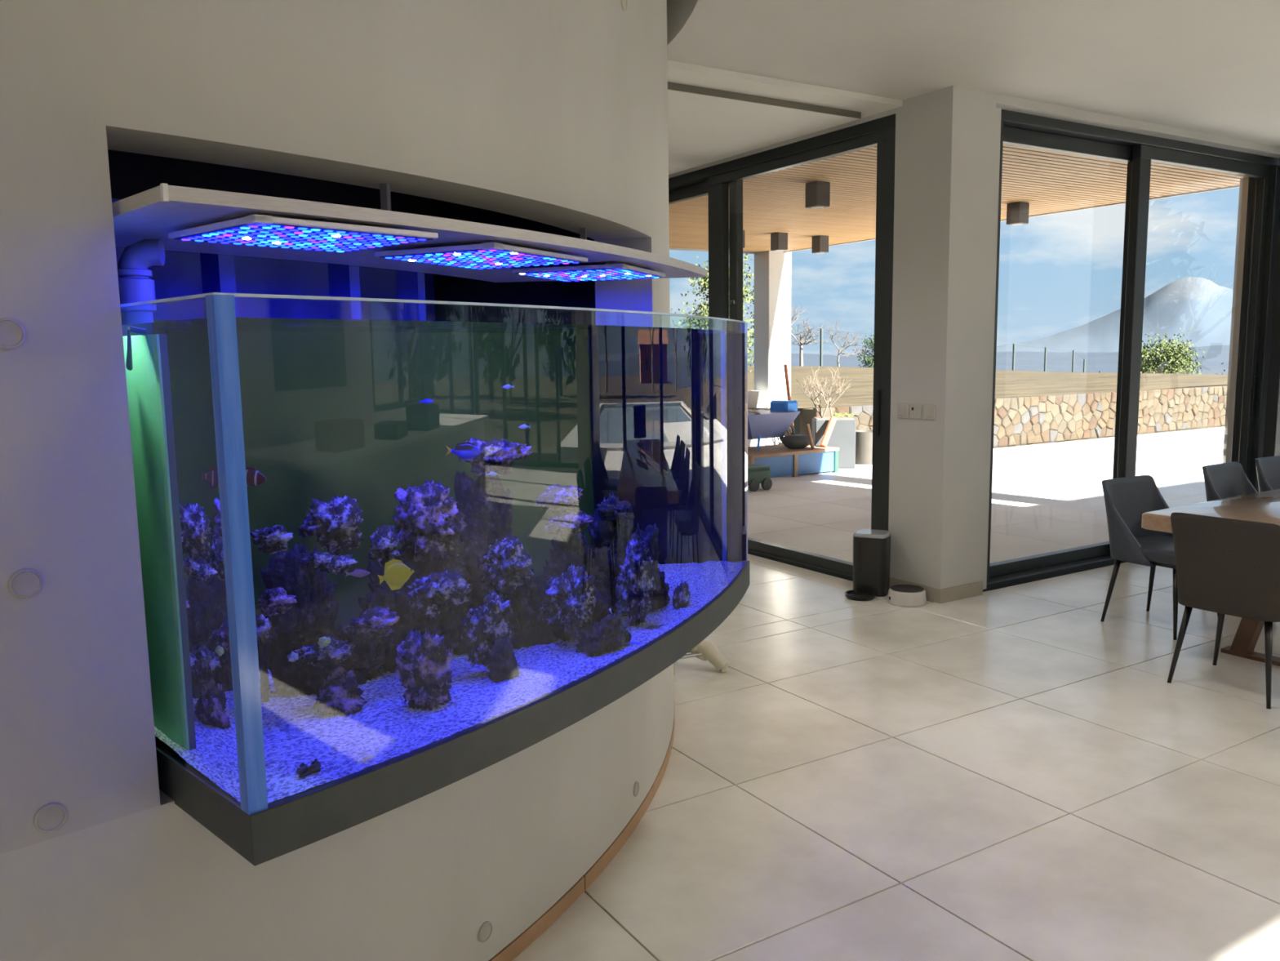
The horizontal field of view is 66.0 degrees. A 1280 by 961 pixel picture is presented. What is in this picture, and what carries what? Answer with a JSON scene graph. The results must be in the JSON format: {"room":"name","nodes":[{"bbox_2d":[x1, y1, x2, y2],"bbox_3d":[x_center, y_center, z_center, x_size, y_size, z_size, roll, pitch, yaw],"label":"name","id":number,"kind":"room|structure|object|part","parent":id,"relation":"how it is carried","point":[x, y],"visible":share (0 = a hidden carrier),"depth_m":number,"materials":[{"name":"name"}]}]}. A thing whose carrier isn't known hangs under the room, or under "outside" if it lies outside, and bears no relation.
{"room":"dining room","nodes":[
{"label":"dining room","id":0,"kind":"room"},
{"bbox_2d":[107,149,431,216],"bbox_3d":[-1.316,-1.240,2.908,1.813,0.935,1.057,-5,9,-31],"label":"wall","id":1,"kind":"structure","parent":0,"point":[131,174],"depth_m":2.79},
{"bbox_2d":[0,0,674,960],"bbox_3d":[-3.204,-1.028,3.879,6.871,4.150,6.522,-5,9,-31],"label":"wall","id":2,"kind":"structure","parent":0,"point":[554,113],"depth_m":1.82,"materials":[{"name":"concrete"}]},
{"bbox_2d":[111,198,435,320],"bbox_3d":[-1.298,-0.001,3.067,1.813,1.565,1.057,-5,9,-31],"label":"wall niche","id":3,"kind":"object","parent":2,"relation":"in","point":[180,274],"visible":0.01,"depth_m":2.92,"materials":[{"name":"paint"}]},
{"bbox_2d":[111,182,707,282],"bbox_3d":[-0.447,-0.843,2.492,1.883,0.562,1.431,-5,9,-31],"label":"light canopy","id":4,"kind":"object","parent":2,"relation":"attached to","point":[153,213],"visible":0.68,"depth_m":2.03,"materials":[{"name":"silver metal"}]},
{"bbox_2d":[168,213,438,252],"bbox_3d":[-0.637,-0.469,1.877,0.330,0.022,0.375,6,10,41],"label":"led panel","id":5,"kind":"object","parent":4,"relation":"attached to","point":[255,229],"visible":1,"depth_m":1.82,"materials":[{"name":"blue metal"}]},
{"bbox_2d":[374,242,587,269],"bbox_3d":[-0.365,-0.531,2.335,0.330,0.022,0.400,3,8,27],"label":"led panel","id":6,"kind":"object","parent":4,"relation":"attached to","point":[486,255],"visible":1,"depth_m":2.25,"materials":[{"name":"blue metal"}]},
{"bbox_3d":[-0.365,-0.523,2.336,0.314,0.002,0.384,3,8,27],"label":"diffuser plate","id":7,"kind":"part","parent":6,"relation":"part of","materials":[{"name":"plastic"}]},
{"bbox_2d":[511,262,665,281],"bbox_3d":[-0.139,-0.600,2.839,0.330,0.022,0.365,2,8,19],"label":"led panel","id":8,"kind":"object","parent":4,"relation":"attached to","point":[606,271],"visible":1,"depth_m":2.74,"materials":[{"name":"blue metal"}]},
{"bbox_3d":[-0.139,-0.591,2.840,0.314,0.002,0.349,2,8,19],"label":"diffuser plate","id":9,"kind":"part","parent":8,"relation":"part of","materials":[{"name":"plastic"}]},
{"bbox_2d":[488,716,674,960],"bbox_3d":[-3.168,1.054,4.146,6.867,0.052,6.518,-5,9,-31],"label":"baseboard","id":10,"kind":"structure","parent":2,"relation":"attached to","point":[525,939],"depth_m":2.85,"materials":[{"name":"wood"}]},
{"bbox_3d":[-0.316,1.214,2.607,0.028,0.046,0.628,3,8,29],"label":"skirting","id":11,"kind":"part","parent":10,"relation":"part of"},
{"bbox_3d":[-0.057,1.137,3.177,0.028,0.046,0.628,2,8,19],"label":"skirting","id":12,"kind":"part","parent":10,"relation":"part of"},
{"bbox_3d":[0.095,1.056,3.784,0.028,0.046,0.628,0,7,9],"label":"skirting","id":13,"kind":"part","parent":10,"relation":"part of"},
{"bbox_2d":[666,60,902,118],"bbox_3d":[-1.188,-2.341,6.619,4.120,0.034,3.955,-5,9,-31],"label":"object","id":14,"kind":"structure","parent":2,"relation":"attached to","point":[680,73],"depth_m":5.62,"materials":[{"name":"paint"}]},
{"bbox_2d":[431,198,595,324],"bbox_3d":[-0.864,-0.436,2.855,2.393,1.870,1.761,-5,9,-31],"label":"wall","id":15,"kind":"structure","parent":0,"point":[580,294],"depth_m":3.86,"materials":[{"name":"paint"}]},
{"bbox_2d":[200,253,237,317],"bbox_3d":[-1.083,-0.098,2.603,0.072,1.190,0.091,-5,9,-31],"label":"trim","id":16,"kind":"structure","parent":15,"relation":"attached to","point":[218,272],"depth_m":2.53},
{"bbox_2d":[327,262,361,319],"bbox_3d":[-0.869,-0.149,2.976,0.080,1.190,0.091,-5,9,-31],"label":"trim","id":17,"kind":"structure","parent":15,"relation":"attached to","point":[344,279],"depth_m":2.90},
{"bbox_2d":[395,270,426,320],"bbox_3d":[-0.744,-0.191,3.286,0.085,1.190,0.089,-5,9,-31],"label":"trim","id":18,"kind":"structure","parent":15,"relation":"attached to","point":[410,285],"depth_m":3.21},
{"bbox_2d":[668,108,895,178],"bbox_3d":[-1.159,-1.024,6.945,4.300,3.400,4.100,-5,9,-31],"label":"wall","id":19,"kind":"structure","parent":0,"point":[891,112],"depth_m":6.89,"materials":[{"name":"paint"}]},
{"bbox_2d":[667,81,861,174],"bbox_3d":[-0.513,-2.384,7.175,2.154,0.040,3.719,-5,9,-31],"label":"ceiling","id":20,"kind":"structure","parent":19,"relation":"attached to","point":[705,126],"depth_m":6.21,"materials":[{"name":"paint"}]},
{"bbox_2d":[668,114,895,581],"bbox_3d":[0.779,-0.939,7.753,0.178,3.030,3.400,-5,9,-31],"label":"sliding door frame","id":21,"kind":"structure","parent":19,"relation":"in","point":[722,183],"depth_m":6.87,"materials":[{"name":"metal"}]},
{"bbox_3d":[0.354,-2.408,8.301,0.065,0.095,1.590,-5,9,-31],"label":"sash rail","id":22,"kind":"part","parent":21,"relation":"part of","materials":[{"name":"metal"}]},
{"bbox_3d":[1.071,-2.262,6.992,0.066,0.070,1.925,-5,9,-31],"label":"sash rail","id":23,"kind":"part","parent":21,"relation":"part of","materials":[{"name":"metal"}]},
{"bbox_3d":[1.112,0.541,7.353,0.066,0.070,1.925,-5,9,-31],"label":"sash rail","id":24,"kind":"part","parent":21,"relation":"part of","materials":[{"name":"metal"}]},
{"bbox_3d":[0.800,0.534,7.946,0.175,0.058,3.255,-5,9,-31],"label":"frame sill","id":25,"kind":"part","parent":21,"relation":"part of","materials":[{"name":"metal"}]},
{"bbox_3d":[1.548,-0.441,6.418,0.012,0.300,0.025,-5,9,-31],"label":"handle","id":26,"kind":"part","parent":21,"relation":"part of","materials":[{"name":"black metal"}]},
{"bbox_2d":[668,144,1248,253],"bbox_3d":[1.823,-2.946,10.010,4.590,0.457,7.190,-5,9,-31],"label":"roof","id":27,"kind":"structure","parent":19,"relation":"attached to","point":[1051,182],"depth_m":8.95,"materials":[{"name":"wood"}]},
{"bbox_2d":[742,230,745,248],"bbox_3d":[1.121,-2.805,11.490,0.150,0.204,0.150,-5,9,-31],"label":"ceiling spotlight","id":28,"kind":"object","parent":27,"relation":"attached to","point":[744,231],"visible":0.06,"depth_m":11.46,"materials":[{"name":"metal"}]},
{"bbox_2d":[770,232,787,251],"bbox_3d":[1.666,-2.853,11.802,0.150,0.204,0.150,-5,9,-31],"label":"ceiling spotlight","id":29,"kind":"object","parent":27,"relation":"attached to","point":[779,241],"visible":1,"depth_m":11.75,"materials":[{"name":"metal"}]},
{"bbox_2d":[804,181,830,208],"bbox_3d":[1.495,-2.399,8.299,0.150,0.204,0.150,-5,9,-31],"label":"ceiling spotlight","id":30,"kind":"object","parent":27,"relation":"attached to","point":[817,193],"visible":1,"depth_m":8.24,"materials":[{"name":"metal"}]},
{"bbox_2d":[812,235,828,253],"bbox_3d":[2.225,-2.908,12.169,0.150,0.204,0.150,-5,9,-31],"label":"ceiling spotlight","id":31,"kind":"object","parent":27,"relation":"attached to","point":[820,243],"visible":1,"depth_m":12.11,"materials":[{"name":"metal"}]},
{"bbox_2d":[1006,201,1029,225],"bbox_3d":[3.691,-2.604,9.637,0.150,0.204,0.150,-5,9,-31],"label":"ceiling spotlight","id":32,"kind":"object","parent":27,"relation":"attached to","point":[1017,213],"visible":1,"depth_m":9.59,"materials":[{"name":"metal"}]},
{"bbox_2d":[511,553,1279,960],"bbox_3d":[1.820,1.039,4.136,17.500,0.060,12.400,-5,9,-31],"label":"floor","id":33,"kind":"structure","parent":0,"point":[1016,772],"depth_m":3.51,"materials":[{"name":"tile"}]},
{"bbox_2d":[673,639,728,675],"bbox_3d":[0.263,0.825,4.850,0.281,0.227,0.239,-5,9,-31],"label":"stand leg","id":34,"kind":"object","parent":33,"relation":"on","point":[705,650],"visible":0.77,"depth_m":4.83,"materials":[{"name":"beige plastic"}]},
{"bbox_2d":[844,528,890,600],"bbox_3d":[1.449,0.536,6.291,0.236,0.397,0.361,3,8,26],"label":"pet feeder","id":35,"kind":"object","parent":33,"relation":"on","point":[871,547],"visible":0.97,"depth_m":6.27,"materials":[{"name":"black plastic"}]},
{"bbox_2d":[844,589,876,600],"bbox_3d":[1.397,0.728,6.250,0.196,0.030,0.196,3,8,26],"label":"tray","id":36,"kind":"object","parent":35,"relation":"on","point":[854,594],"depth_m":6.26,"materials":[{"name":"black plastic"}]},
{"bbox_3d":[1.492,0.341,6.336,0.216,0.021,0.196,3,8,26],"label":"lid","id":37,"kind":"part","parent":35,"relation":"part of","materials":[{"name":"plastic"}]},
{"bbox_2d":[887,584,926,607],"bbox_3d":[1.654,0.711,6.109,0.236,0.091,0.236,-5,9,-31],"label":"pet bowl","id":38,"kind":"object","parent":33,"relation":"on","point":[901,595],"visible":1,"depth_m":6.03,"materials":[{"name":"white plastic"}]},
{"bbox_3d":[1.654,0.682,6.105,0.202,0.031,0.202,-5,9,-31],"label":"dish","id":39,"kind":"part","parent":38,"relation":"part of","materials":[{"name":"black metal"}]},
{"bbox_2d":[1100,475,1218,639],"bbox_3d":[2.922,0.409,5.505,0.480,0.808,0.515,-5,8,-29],"label":"dining chair","id":40,"kind":"object","parent":33,"relation":"on","point":[1126,499],"visible":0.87,"depth_m":5.57,"materials":[{"name":"fabric"}]},
{"bbox_3d":[2.674,0.614,5.590,0.097,0.388,0.033,1,8,14],"label":"leg","id":41,"kind":"part","parent":40,"relation":"part of","materials":[{"name":"black metal"}]},
{"bbox_3d":[2.877,0.214,5.555,0.480,0.433,0.345,-5,8,-29],"label":"backrest","id":42,"kind":"part","parent":40,"relation":"part of","materials":[{"name":"leather"}]},
{"bbox_3d":[3.001,0.585,5.776,0.033,0.388,0.097,1,8,17],"label":"leg","id":43,"kind":"part","parent":40,"relation":"part of","materials":[{"name":"black metal"}]},
{"bbox_3d":[2.937,0.380,5.473,0.471,0.074,0.450,-5,8,-29],"label":"seat","id":44,"kind":"part","parent":40,"relation":"part of","materials":[{"name":"leather"}]},
{"bbox_3d":[2.928,0.427,5.497,0.380,0.025,0.380,-5,8,-29],"label":"seat frame","id":45,"kind":"part","parent":40,"relation":"part of","materials":[{"name":"black metal"}]},
{"bbox_3d":[2.859,0.652,5.272,0.032,0.388,0.090,2,8,23],"label":"leg","id":46,"kind":"part","parent":40,"relation":"part of","materials":[{"name":"black metal"}]},
{"bbox_2d":[1141,488,1279,666],"bbox_3d":[4.141,0.436,5.344,3.520,0.760,0.950,-6,9,-33],"label":"dining table","id":47,"kind":"object","parent":33,"relation":"on","point":[1263,506],"visible":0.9,"depth_m":4.88,"materials":[{"name":"brown wood"}]},
{"bbox_2d":[1167,512,1279,709],"bbox_3d":[2.751,0.543,4.486,0.515,0.808,0.480,-6,9,-34],"label":"dining chair","id":48,"kind":"object","parent":33,"relation":"on","point":[1224,566],"visible":1,"depth_m":4.31,"materials":[{"name":"grey fabric"}]},
{"bbox_3d":[2.503,0.748,4.567,0.097,0.388,0.033,1,7,12],"label":"leg","id":49,"kind":"part","parent":48,"relation":"part of","materials":[{"name":"black metal"}]},
{"bbox_3d":[2.806,0.717,4.776,0.032,0.388,0.090,0,7,3],"label":"leg","id":50,"kind":"part","parent":48,"relation":"part of","materials":[{"name":"black metal"}]},
{"bbox_3d":[2.678,0.364,4.414,0.345,0.433,0.480,-6,9,-34],"label":"backrest","id":51,"kind":"part","parent":48,"relation":"part of","materials":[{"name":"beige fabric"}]},
{"bbox_3d":[2.718,0.784,4.260,0.033,0.388,0.097,0,7,9],"label":"leg","id":52,"kind":"part","parent":48,"relation":"part of","materials":[{"name":"black metal"}]},
{"bbox_2d":[1202,461,1257,501],"bbox_3d":[3.820,0.320,6.098,0.480,0.808,0.515,-6,9,-33],"label":"dining chair","id":53,"kind":"object","parent":33,"relation":"on","point":[1228,479],"visible":0.42,"depth_m":6.27,"materials":[{"name":"fabric"}]},
{"bbox_2d":[1254,455,1279,492],"bbox_3d":[4.376,0.266,6.452,0.480,0.808,0.515,-5,8,-28],"label":"dining chair","id":54,"kind":"object","parent":33,"relation":"on","point":[1268,468],"visible":0.35,"depth_m":6.57,"materials":[{"name":"fabric"}]},
{"bbox_2d":[666,0,1279,146],"bbox_3d":[1.812,-2.270,3.644,17.500,0.500,12.247,-5,9,-31],"label":"ceiling","id":55,"kind":"structure","parent":0,"point":[1212,67],"depth_m":5.02,"materials":[{"name":"white paint"}]},
{"bbox_2d":[888,85,1279,589],"bbox_3d":[3.403,-1.110,7.096,3.980,3.400,0.443,-5,9,-31],"label":"wall","id":56,"kind":"structure","parent":0,"point":[947,155],"depth_m":6.04,"materials":[{"name":"paint"}]},
{"bbox_2d":[897,403,935,420],"bbox_3d":[1.717,-0.427,6.117,0.014,0.090,0.307,-5,9,-31],"label":"switch plate","id":57,"kind":"object","parent":56,"relation":"attached to","point":[915,410],"visible":1,"depth_m":6.11,"materials":[{"name":"plastic"}]},
{"bbox_3d":[1.657,-0.439,6.216,0.010,0.090,0.094,-5,9,-31],"label":"plate","id":58,"kind":"part","parent":57,"relation":"part of","materials":[{"name":"plastic"}]},
{"bbox_2d":[911,407,917,414],"bbox_3d":[1.706,-0.430,6.127,0.003,0.047,0.047,-5,9,-31],"label":"socket","id":59,"kind":"object","parent":57,"relation":"attached to","point":[914,410],"depth_m":6.13,"materials":[{"name":"white plastic"}]},
{"bbox_3d":[1.713,-0.428,6.128,0.010,0.090,0.094,-5,9,-31],"label":"plate","id":60,"kind":"part","parent":57,"relation":"part of","materials":[{"name":"plastic"}]},
{"bbox_3d":[1.771,-0.417,6.035,0.010,0.090,0.094,-5,9,-31],"label":"plate","id":61,"kind":"part","parent":57,"relation":"part of","materials":[{"name":"plastic"}]},
{"bbox_2d":[889,576,982,603],"bbox_3d":[1.896,0.677,6.361,0.390,0.088,0.453,-5,9,-31],"label":"baseboard","id":62,"kind":"structure","parent":56,"relation":"attached to","point":[975,588],"depth_m":6.16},
{"bbox_2d":[982,109,1279,591],"bbox_3d":[3.672,-0.942,7.210,3.470,3.090,0.210,-5,9,-31],"label":"sliding door frame","id":63,"kind":"structure","parent":56,"relation":"in","point":[1017,129],"depth_m":7.12,"materials":[{"name":"metal"}]},
{"bbox_3d":[2.953,0.551,7.012,1.735,0.080,0.065,-5,9,-31],"label":"sash rail","id":64,"kind":"part","parent":63,"relation":"part of","materials":[{"name":"metal"}]},
{"bbox_3d":[3.684,0.559,7.420,3.470,0.060,0.170,-5,9,-31],"label":"frame sill","id":65,"kind":"part","parent":63,"relation":"part of","materials":[{"name":"metal"}]},
{"bbox_3d":[2.913,-2.258,6.651,1.735,0.095,0.065,-5,9,-31],"label":"sash rail","id":66,"kind":"part","parent":63,"relation":"part of","materials":[{"name":"metal"}]},
{"bbox_3d":[4.212,-2.369,7.350,1.740,0.090,0.065,-5,9,-31],"label":"sash rail","id":67,"kind":"part","parent":63,"relation":"part of","materials":[{"name":"metal"}]},
{"bbox_3d":[4.961,-0.691,7.973,0.025,0.300,0.012,-5,9,-31],"label":"handle","id":68,"kind":"part","parent":63,"relation":"part of","materials":[{"name":"black metal"}]},
{"bbox_3d":[-0.851,0.474,2.972,2.393,0.035,1.761,-5,9,-31],"label":"niche","id":69,"kind":"object","parent":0,"visible":0},
{"bbox_2d":[120,292,749,866],"bbox_3d":[-0.385,0.020,2.643,2.077,0.902,1.678,-5,9,-31],"label":"aquarium","id":70,"kind":"object","parent":69,"relation":"on","point":[384,563],"visible":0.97,"depth_m":1.76,"materials":[{"name":"glass"}]},
{"bbox_2d":[117,239,164,324],"bbox_3d":[-0.993,-0.382,1.962,0.098,0.192,0.081,-5,9,-31],"label":"plumbing","id":71,"kind":"object","parent":70,"relation":"attached to","point":[135,285],"visible":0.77,"depth_m":1.94,"materials":[{"name":"grey plastic"}]},
{"bbox_2d":[118,277,156,324],"bbox_3d":[-1.004,-0.343,1.964,0.074,0.114,0.074,-5,9,-31],"label":"socket","id":72,"kind":"object","parent":71,"relation":"attached to","point":[131,290],"depth_m":1.94,"materials":[{"name":"grey plastic"}]},
{"bbox_3d":[-0.911,-0.034,2.807,0.112,0.814,1.500,3,8,29],"label":"panel","id":73,"kind":"part","parent":70,"relation":"part of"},
{"bbox_3d":[-0.970,0.107,1.850,0.231,0.782,0.927,-5,9,-31],"label":"pane","id":74,"kind":"part","parent":70,"relation":"part of","materials":[{"name":"glass"}]},
{"bbox_3d":[-0.458,0.428,2.688,1.081,0.084,2.127,3,8,29],"label":"frame","id":75,"kind":"part","parent":70,"relation":"part of","materials":[{"name":"paint"}]},
{"bbox_3d":[-0.063,0.021,2.413,0.150,0.782,2.122,3,8,28],"label":"pane","id":76,"kind":"part","parent":70,"relation":"part of","materials":[{"name":"glass"}]},
{"bbox_3d":[6.026,-1.068,6.474,0.220,3.400,3.570,-5,9,-31],"label":"wall","id":77,"kind":"structure","parent":0,"visible":0},
{"bbox_2d":[1262,160,1279,457],"bbox_3d":[5.956,-0.897,6.604,0.150,3.090,3.230,-5,9,-31],"label":"window","id":78,"kind":"structure","parent":77,"relation":"in","point":[1271,447],"depth_m":7.90,"materials":[{"name":"metal"}]},
{"label":"outside","id":79,"kind":"structure","parent":0,"visible":0},
{"bbox_2d":[747,276,1233,355],"bbox_3d":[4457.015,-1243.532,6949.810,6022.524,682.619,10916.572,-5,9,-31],"label":"mountain","id":80,"kind":"structure","parent":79,"point":[1200,304],"depth_m":8650.65},
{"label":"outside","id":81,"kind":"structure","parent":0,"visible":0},
{"bbox_2d":[747,345,1229,374],"bbox_3d":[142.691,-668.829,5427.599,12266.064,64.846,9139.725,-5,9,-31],"label":"fence","id":82,"kind":"object","parent":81,"point":[1214,356],"visible":0.05,"depth_m":3318.47,"materials":[{"name":"glass"}]},
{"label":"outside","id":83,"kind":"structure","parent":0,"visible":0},
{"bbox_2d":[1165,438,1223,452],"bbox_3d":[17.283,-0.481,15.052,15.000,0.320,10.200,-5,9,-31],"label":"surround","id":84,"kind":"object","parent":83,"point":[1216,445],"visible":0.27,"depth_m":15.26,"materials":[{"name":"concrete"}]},
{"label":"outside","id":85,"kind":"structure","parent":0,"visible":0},
{"bbox_2d":[747,426,1224,602],"bbox_3d":[5.207,0.961,5.415,28.200,0.270,26.000,-5,9,-31],"label":"terrace","id":86,"kind":"object","parent":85,"point":[1046,497],"visible":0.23,"depth_m":10.65,"materials":[{"name":"tile"}]},
{"bbox_2d":[747,390,765,446],"bbox_3d":[0.760,-0.609,13.686,2.330,1.200,0.240,-5,9,-31],"label":"parapet","id":87,"kind":"object","parent":86,"relation":"on","point":[756,398],"visible":0.18,"depth_m":14.07,"materials":[{"name":"paint"}]},
{"bbox_2d":[747,464,772,491],"bbox_3d":[1.291,-0.028,11.428,0.380,0.270,0.320,-6,9,-36],"label":"toy truck","id":88,"kind":"object","parent":86,"relation":"on","point":[757,474],"visible":0.8,"depth_m":11.32,"materials":[{"name":"green plastic"}]},
{"bbox_3d":[1.287,-0.149,11.424,0.350,0.030,0.280,-6,9,-36],"label":"lid","id":89,"kind":"part","parent":88,"relation":"part of","materials":[{"name":"plastic"}]},
{"bbox_3d":[1.284,-0.054,11.433,0.380,0.160,0.300,-6,9,-36],"label":"casing","id":90,"kind":"part","parent":88,"relation":"part of","materials":[{"name":"plastic"}]},
{"bbox_2d":[754,250,791,444],"bbox_3d":[1.915,-1.689,14.267,0.410,3.160,0.340,-5,9,-31],"label":"column","id":91,"kind":"structure","parent":86,"relation":"on","point":[772,268],"depth_m":14.07,"materials":[{"name":"paint"}]},
{"bbox_2d":[747,444,839,477],"bbox_3d":[1.740,-0.250,12.884,1.500,0.325,0.900,-6,9,-33],"label":"table","id":92,"kind":"object","parent":86,"relation":"on","point":[782,460],"visible":0.65,"depth_m":12.61,"materials":[{"name":"brown wood"}]},
{"bbox_3d":[1.371,-0.130,12.152,0.060,0.285,0.060,-6,9,-33],"label":"leg","id":93,"kind":"part","parent":92,"relation":"part of","materials":[{"name":"brown wood"}]},
{"bbox_2d":[747,400,799,450],"bbox_3d":[1.445,-0.729,12.742,1.731,0.646,0.680,-7,10,-41],"label":"wheelbarrow","id":94,"kind":"object","parent":92,"relation":"on","point":[774,422],"visible":0.58,"depth_m":12.66,"materials":[{"name":"blue plastic"}]},
{"bbox_3d":[1.515,-0.538,12.543,0.031,0.307,0.103,4,9,32],"label":"leg","id":95,"kind":"part","parent":94,"relation":"part of","materials":[{"name":"blue plastic"}]},
{"bbox_3d":[1.527,-0.761,12.539,0.091,0.533,1.603,5,9,39],"label":"handle","id":96,"kind":"part","parent":94,"relation":"part of","materials":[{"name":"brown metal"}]},
{"bbox_2d":[747,409,799,439],"bbox_3d":[1.496,-0.721,12.788,1.000,0.320,0.680,-7,10,-41],"label":"tub","id":97,"kind":"object","parent":94,"relation":"in","point":[762,424],"depth_m":12.59,"materials":[{"name":"plastic"}]},
{"bbox_3d":[1.668,-0.170,12.351,0.660,0.265,0.025,-6,9,-33],"label":"panel","id":98,"kind":"part","parent":92,"relation":"part of","materials":[{"name":"blue paint"}]},
{"bbox_2d":[783,364,793,425],"bbox_3d":[2.028,-1.028,13.350,0.124,1.085,0.144,-5,9,-31],"label":"pole","id":99,"kind":"object","parent":92,"relation":"on","point":[787,382],"visible":0.35,"depth_m":13.31,"materials":[{"name":"wood"}]},
{"bbox_3d":[1.968,-0.190,12.549,0.060,0.285,0.060,-6,9,-33],"label":"leg","id":100,"kind":"part","parent":92,"relation":"part of","materials":[{"name":"brown wood"}]},
{"bbox_2d":[780,434,813,448],"bbox_3d":[2.045,-0.509,12.865,0.504,0.180,0.280,-5,9,-31],"label":"bowl","id":101,"kind":"object","parent":92,"relation":"on","point":[794,441],"visible":0.96,"depth_m":12.75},
{"bbox_2d":[805,423,814,448],"bbox_3d":[2.199,-0.569,12.741,0.103,0.330,0.084,-5,9,-31],"label":"stick","id":102,"kind":"object","parent":92,"relation":"on","point":[807,425],"visible":1,"depth_m":12.73,"materials":[{"name":"brown wood"}]},
{"bbox_3d":[2.258,-0.229,12.742,0.640,0.265,0.025,-6,9,-33],"label":"panel","id":103,"kind":"part","parent":92,"relation":"part of","materials":[{"name":"blue paint"}]},
{"bbox_2d":[819,416,836,447],"bbox_3d":[2.505,-0.641,13.113,0.368,0.420,0.204,-5,9,-31],"label":"board","id":104,"kind":"object","parent":92,"relation":"on","point":[833,420],"visible":0.92,"depth_m":13.08,"materials":[{"name":"wood"}]},
{"bbox_3d":[2.309,-0.297,13.263,0.030,0.265,0.840,-6,9,-33],"label":"panel","id":105,"kind":"part","parent":92,"relation":"part of","materials":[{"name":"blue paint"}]},
{"bbox_3d":[2.562,-0.249,12.943,0.060,0.285,0.060,-6,9,-33],"label":"leg","id":106,"kind":"part","parent":92,"relation":"part of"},
{"bbox_2d":[796,366,855,468],"bbox_3d":[2.518,-0.867,13.428,0.808,1.387,0.661,0,7,4],"label":"planter","id":107,"kind":"object","parent":86,"relation":"on","point":[842,436],"visible":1,"depth_m":13.32,"materials":[{"name":"white ceramic"}]},
{"bbox_2d":[855,429,872,464],"bbox_3d":[3.198,-0.469,13.888,0.470,0.460,0.470,-5,9,-31],"label":"planter","id":108,"kind":"object","parent":86,"relation":"on","point":[864,437],"visible":0.48,"depth_m":13.71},
{"bbox_2d":[800,385,1226,448],"bbox_3d":[7.360,-0.965,17.042,11.700,1.058,0.372,-5,9,-31],"label":"wall","id":109,"kind":"structure","parent":86,"relation":"on","point":[1058,418],"depth_m":17.00,"materials":[{"name":"stone"}]},
{"bbox_2d":[1222,177,1248,462],"bbox_3d":[5.381,-1.009,8.597,0.430,3.160,0.260,-5,9,-31],"label":"pier","id":110,"kind":"structure","parent":86,"relation":"on","point":[1243,186],"depth_m":8.51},
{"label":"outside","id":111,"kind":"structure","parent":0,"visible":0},
{"bbox_2d":[747,364,1227,434],"bbox_3d":[13.305,3.118,74.767,120.000,25.176,90.000,-5,9,-31],"label":"field","id":112,"kind":"structure","parent":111,"point":[1008,384],"depth_m":21.83,"materials":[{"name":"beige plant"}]},
{"bbox_2d":[670,253,754,372],"bbox_3d":[2.623,-5.227,30.563,3.428,4.069,3.155,-5,9,-31],"label":"leafy tree","id":113,"kind":"object","parent":112,"relation":"on","point":[704,281],"visible":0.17,"depth_m":30.34,"materials":[{"name":"green plant"}]},
{"bbox_2d":[746,279,796,341],"bbox_3d":[4.279,-5.176,32.349,1.620,3.460,1.799,-5,9,-31],"label":"leafy tree","id":114,"kind":"object","parent":112,"relation":"on","point":[753,279],"visible":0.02,"depth_m":32.28,"materials":[{"name":"green plant"}]},
{"bbox_2d":[791,306,828,366],"bbox_3d":[8.278,-7.580,50.660,3.624,3.761,4.106,-5,9,-31],"label":"bare tree","id":115,"kind":"object","parent":112,"relation":"on","point":[800,343],"visible":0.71,"depth_m":50.83,"materials":[{"name":"grey plant"}]},
{"bbox_2d":[823,320,868,366],"bbox_3d":[11.005,-7.258,52.463,2.775,2.842,2.340,-5,9,-31],"label":"bare tree","id":116,"kind":"object","parent":112,"relation":"on","point":[839,351],"visible":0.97,"depth_m":52.35,"materials":[{"name":"grey plant"}]},
{"bbox_2d":[856,330,874,367],"bbox_3d":[13.528,-7.344,55.976,2.693,2.892,2.397,-5,9,-31],"label":"bush","id":117,"kind":"object","parent":112,"relation":"on","point":[870,362],"visible":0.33,"depth_m":55.93,"materials":[{"name":"green plant"}]},
{"bbox_2d":[793,327,1101,373],"bbox_3d":[29.134,-5.369,71.858,74.890,10.802,28.990,-5,9,-31],"label":"wire fence","id":118,"kind":"object","parent":112,"relation":"on","point":[820,355],"visible":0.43,"depth_m":53.81,"materials":[{"name":"metal"}]},
{"bbox_3d":[8.050,-5.763,43.738,0.090,1.950,0.090,-5,9,-31],"label":"post","id":119,"kind":"part","parent":118,"relation":"part of","materials":[{"name":"metal"}]},
{"bbox_3d":[20.414,-6.490,53.877,0.090,1.950,0.090,-5,9,-31],"label":"post","id":120,"kind":"part","parent":118,"relation":"part of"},
{"bbox_3d":[23.190,-6.629,56.428,0.090,1.950,0.090,-5,9,-31],"label":"post","id":121,"kind":"part","parent":118,"relation":"part of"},
{"bbox_3d":[25.881,-6.801,58.921,0.090,1.950,0.090,-5,9,-31],"label":"post","id":122,"kind":"part","parent":118,"relation":"part of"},
{"bbox_3d":[29.873,-7.189,66.352,0.090,1.950,0.090,-5,9,-31],"label":"post","id":123,"kind":"part","parent":118,"relation":"part of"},
{"bbox_2d":[1140,328,1204,388],"bbox_3d":[29.862,-6.862,56.095,4.722,3.530,4.363,-5,9,-31],"label":"bush","id":124,"kind":"object","parent":112,"relation":"on","point":[1170,361],"visible":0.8,"depth_m":55.61,"materials":[{"name":"green plant"}]}
]}

